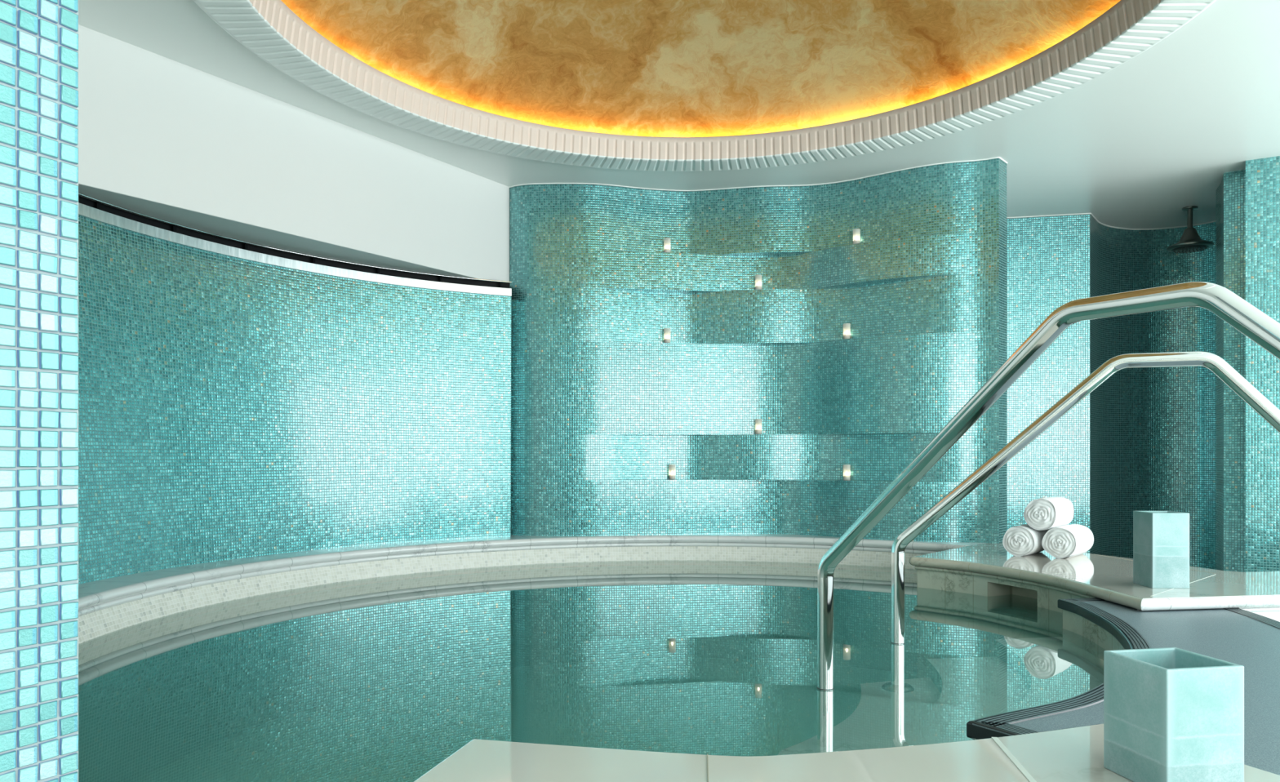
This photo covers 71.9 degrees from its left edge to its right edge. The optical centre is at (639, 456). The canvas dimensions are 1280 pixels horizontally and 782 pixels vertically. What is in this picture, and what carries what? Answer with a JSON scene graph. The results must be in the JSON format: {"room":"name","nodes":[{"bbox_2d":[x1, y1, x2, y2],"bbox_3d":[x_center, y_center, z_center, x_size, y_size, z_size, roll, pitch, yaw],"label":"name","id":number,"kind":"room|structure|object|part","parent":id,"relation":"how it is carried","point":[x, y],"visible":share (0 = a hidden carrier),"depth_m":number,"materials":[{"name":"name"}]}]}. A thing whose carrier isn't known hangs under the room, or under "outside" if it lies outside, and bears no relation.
{"room":"indoor spa pool","nodes":[
{"label":"indoor spa pool","id":0,"kind":"room"},
{"bbox_2d":[0,0,78,781],"bbox_3d":[-0.812,-0.285,0.570,0.454,2.890,0.620,0,0,28],"label":"pillar","id":1,"kind":"structure","parent":0,"point":[39,38],"depth_m":0.71,"materials":[{"name":"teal tile"}]},
{"bbox_2d":[78,215,511,584],"bbox_3d":[-1.749,-0.160,4.186,0.777,1.680,3.743,0,0,21],"label":"wall","id":2,"kind":"structure","parent":0,"point":[229,407],"depth_m":4.56,"materials":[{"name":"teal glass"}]},
{"bbox_2d":[78,192,511,288],"bbox_3d":[-1.847,-1.070,4.088,0.732,0.060,3.514,0,0,23],"label":"trim","id":3,"kind":"structure","parent":2,"relation":"attached to","point":[82,200],"depth_m":4.71,"materials":[{"name":"black metal"}]},
{"bbox_2d":[78,202,511,296],"bbox_3d":[-1.843,-1.024,4.086,0.790,0.051,3.548,0,0,23],"label":"trim","id":4,"kind":"structure","parent":2,"relation":"attached to","point":[84,211],"depth_m":4.60,"materials":[{"name":"metal"}]},
{"bbox_2d":[78,533,1103,781],"bbox_3d":[0.102,0.892,3.513,4.909,0.776,4.909,0,0,0],"label":"plunge pool","id":5,"kind":"object","parent":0,"point":[389,700],"visible":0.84,"depth_m":4.33,"materials":[{"name":"teal liquid"}]},
{"bbox_2d":[80,560,1071,644],"bbox_3d":[0.283,0.660,3.332,4.548,0.001,4.548,0,0,0],"label":"pool edge","id":6,"kind":"object","parent":5,"relation":"in","point":[672,587],"visible":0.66,"depth_m":4.07,"materials":[{"name":"tile"}]},
{"bbox_2d":[817,281,1279,747],"bbox_3d":[0.944,0.418,1.758,0.048,1.484,1.766,0,0,-29],"label":"handrail","id":7,"kind":"object","parent":5,"relation":"attached to","point":[1242,315],"visible":1,"depth_m":1.97,"materials":[{"name":"silver metal"}]},
{"bbox_2d":[881,351,1279,692],"bbox_3d":[1.609,0.418,2.764,1.678,1.483,0.112,0,0,27],"label":"handrail","id":8,"kind":"object","parent":5,"relation":"on","point":[1216,364],"visible":1,"depth_m":2.90,"materials":[{"name":"silver metal"}]},
{"bbox_2d":[909,542,1279,678],"bbox_3d":[2.976,0.891,4.171,3.255,0.777,2.139,0,0,0],"label":"marble ledge","id":9,"kind":"object","parent":5,"relation":"on","point":[986,569],"visible":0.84,"depth_m":3.98,"materials":[{"name":"beige stone"}]},
{"bbox_2d":[1002,524,1048,556],"bbox_3d":[1.995,0.429,4.540,0.162,0.157,0.308,0,0,42],"label":"rolled towel","id":10,"kind":"object","parent":9,"relation":"on","point":[1020,540],"visible":0.82,"depth_m":4.43,"materials":[{"name":"white fabric"}]},
{"bbox_2d":[1041,524,1093,558],"bbox_3d":[2.159,0.427,4.453,0.164,0.158,0.328,0,0,42],"label":"rolled towel","id":11,"kind":"object","parent":9,"relation":"on","point":[1064,541],"visible":1,"depth_m":4.35,"materials":[{"name":"white fabric"}]},
{"bbox_2d":[1023,497,1074,530],"bbox_3d":[2.088,0.290,4.508,0.159,0.163,0.318,0,0,42],"label":"rolled towel","id":12,"kind":"object","parent":11,"relation":"on","point":[1046,513],"visible":1,"depth_m":4.40,"materials":[{"name":"white fabric"}]},
{"bbox_2d":[1133,511,1189,588],"bbox_3d":[2.023,0.360,3.430,0.140,0.288,0.140,0,0,2],"label":"candle holder","id":13,"kind":"object","parent":9,"relation":"on","point":[1161,539],"visible":1,"depth_m":3.36,"materials":[{"name":"teal glass"}]},
{"bbox_3d":[3.186,0.852,3.370,2.851,0.616,0.044,0,0,-9],"label":"panel","id":14,"kind":"part","parent":9,"relation":"part of","materials":[{"name":"white stone"}]},
{"bbox_2d":[966,597,1279,775],"bbox_3d":[1.476,0.913,2.405,0.910,0.733,2.472,0,0,27],"label":"platform","id":15,"kind":"object","parent":5,"relation":"in","point":[1251,640],"visible":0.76,"depth_m":2.55,"materials":[{"name":"stone"}]},
{"bbox_2d":[78,0,1279,228],"bbox_3d":[1.600,-2.062,1.600,10.000,0.717,11.400,0,0,0],"label":"ceiling","id":16,"kind":"structure","parent":0,"point":[1125,113],"depth_m":4.52,"materials":[{"name":"white paint"}]},
{"bbox_2d":[1166,205,1213,253],"bbox_3d":[3.830,-1.582,6.150,0.284,0.296,0.284,0,0,0],"label":"shower head","id":17,"kind":"object","parent":16,"relation":"hanging from","point":[1190,241],"visible":1,"depth_m":6.11},
{"bbox_3d":[3.830,-1.439,6.150,0.226,0.012,0.226,0,0,0],"label":"spray plate","id":18,"kind":"part","parent":17,"relation":"part of","materials":[{"name":"grey metal"}]},
{"bbox_3d":[3.830,-1.724,6.150,0.096,0.013,0.096,0,0,0],"label":"ceiling plate","id":19,"kind":"part","parent":17,"relation":"part of","materials":[{"name":"grey metal"}]},
{"bbox_2d":[509,158,1006,542],"bbox_3d":[0.635,-0.285,5.855,3.130,2.890,1.490,0,0,0],"label":"wall","id":20,"kind":"structure","parent":0,"point":[602,406],"depth_m":5.61,"materials":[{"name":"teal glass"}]},
{"bbox_2d":[78,24,509,281],"bbox_3d":[-2.663,-1.421,4.350,3.647,0.658,3.548,0,0,0],"label":"wall","id":21,"kind":"structure","parent":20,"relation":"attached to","point":[161,137],"depth_m":4.25,"materials":[{"name":"white paint"}]},
{"bbox_2d":[663,328,671,342],"bbox_3d":[0.176,-0.777,5.710,0.044,0.100,0.044,0,0,0],"label":"candle","id":22,"kind":"object","parent":20,"relation":"on","point":[667,331],"visible":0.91,"depth_m":5.69,"materials":[{"name":"white wax"}]},
{"bbox_2d":[663,237,671,252],"bbox_3d":[0.176,-1.357,5.710,0.044,0.100,0.044,0,0,0],"label":"candle","id":23,"kind":"object","parent":20,"relation":"on","point":[667,241],"visible":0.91,"depth_m":5.69,"materials":[{"name":"white wax"}]},
{"bbox_2d":[668,464,675,479],"bbox_3d":[0.209,0.102,5.715,0.044,0.100,0.044,0,0,0],"label":"candle","id":24,"kind":"object","parent":20,"relation":"on","point":[672,468],"visible":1,"depth_m":5.70,"materials":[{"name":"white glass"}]},
{"bbox_2d":[509,156,1007,191],"bbox_3d":[0.621,-1.728,5.541,3.162,0.009,0.345,0,0,10],"label":"trim","id":25,"kind":"structure","parent":20,"relation":"attached to","point":[999,157],"depth_m":5.60,"materials":[{"name":"white paint"}]},
{"bbox_2d":[755,418,761,434],"bbox_3d":[0.766,-0.191,5.711,0.044,0.100,0.044,0,0,0],"label":"candle","id":26,"kind":"object","parent":20,"relation":"on","point":[757,421],"visible":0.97,"depth_m":5.69,"materials":[{"name":"white wax"}]},
{"bbox_2d":[755,275,761,289],"bbox_3d":[0.766,-1.119,5.711,0.044,0.100,0.044,0,0,0],"label":"candle","id":27,"kind":"object","parent":20,"relation":"on","point":[757,277],"visible":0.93,"depth_m":5.69,"materials":[{"name":"white wax"}]},
{"bbox_2d":[843,464,850,480],"bbox_3d":[1.291,0.102,5.516,0.044,0.100,0.044,0,0,0],"label":"candle","id":28,"kind":"object","parent":20,"relation":"on","point":[846,468],"visible":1,"depth_m":5.50,"materials":[{"name":"white wax"}]},
{"bbox_2d":[843,323,850,339],"bbox_3d":[1.291,-0.777,5.516,0.044,0.100,0.044,0,0,0],"label":"candle","id":29,"kind":"object","parent":20,"relation":"on","point":[846,326],"visible":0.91,"depth_m":5.50,"materials":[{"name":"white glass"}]},
{"bbox_2d":[853,228,860,244],"bbox_3d":[1.343,-1.357,5.481,0.044,0.100,0.044,0,0,0],"label":"candle","id":30,"kind":"object","parent":20,"relation":"on","point":[856,232],"visible":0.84,"depth_m":5.46,"materials":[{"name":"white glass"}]},
{"bbox_2d":[1006,213,1216,569],"bbox_3d":[3.310,-0.285,6.490,2.220,2.890,0.481,0,0,0],"label":"wall","id":31,"kind":"structure","parent":0,"point":[1144,438],"depth_m":6.56,"materials":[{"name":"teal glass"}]},
{"bbox_2d":[1006,213,1216,230],"bbox_3d":[3.312,-1.728,6.487,2.225,0.012,0.490,0,0,0],"label":"trim","id":32,"kind":"structure","parent":31,"relation":"attached to","point":[1091,215],"depth_m":6.52,"materials":[{"name":"white paint"}]},
{"bbox_2d":[1216,155,1279,572],"bbox_3d":[4.973,-0.285,5.590,2.854,2.890,1.320,0,0,0],"label":"wall","id":33,"kind":"structure","parent":0,"point":[1248,200],"depth_m":5.16,"materials":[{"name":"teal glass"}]},
{"label":"floor","id":34,"kind":"structure","parent":0,"visible":0},
{"bbox_2d":[413,723,1279,781],"bbox_3d":[0.650,0.886,-0.674,3.897,0.767,4.692,0,0,0],"label":"deck","id":35,"kind":"object","parent":34,"relation":"on","point":[1073,754],"visible":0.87,"depth_m":1.45,"materials":[{"name":"beige stone"}]},
{"bbox_2d":[1103,647,1244,781],"bbox_3d":[0.828,0.409,1.376,0.134,0.190,0.134,0,0,-11],"label":"candle holder","id":36,"kind":"object","parent":35,"relation":"on","point":[1171,714],"visible":1,"depth_m":1.32,"materials":[{"name":"teal glass"}]}
]}

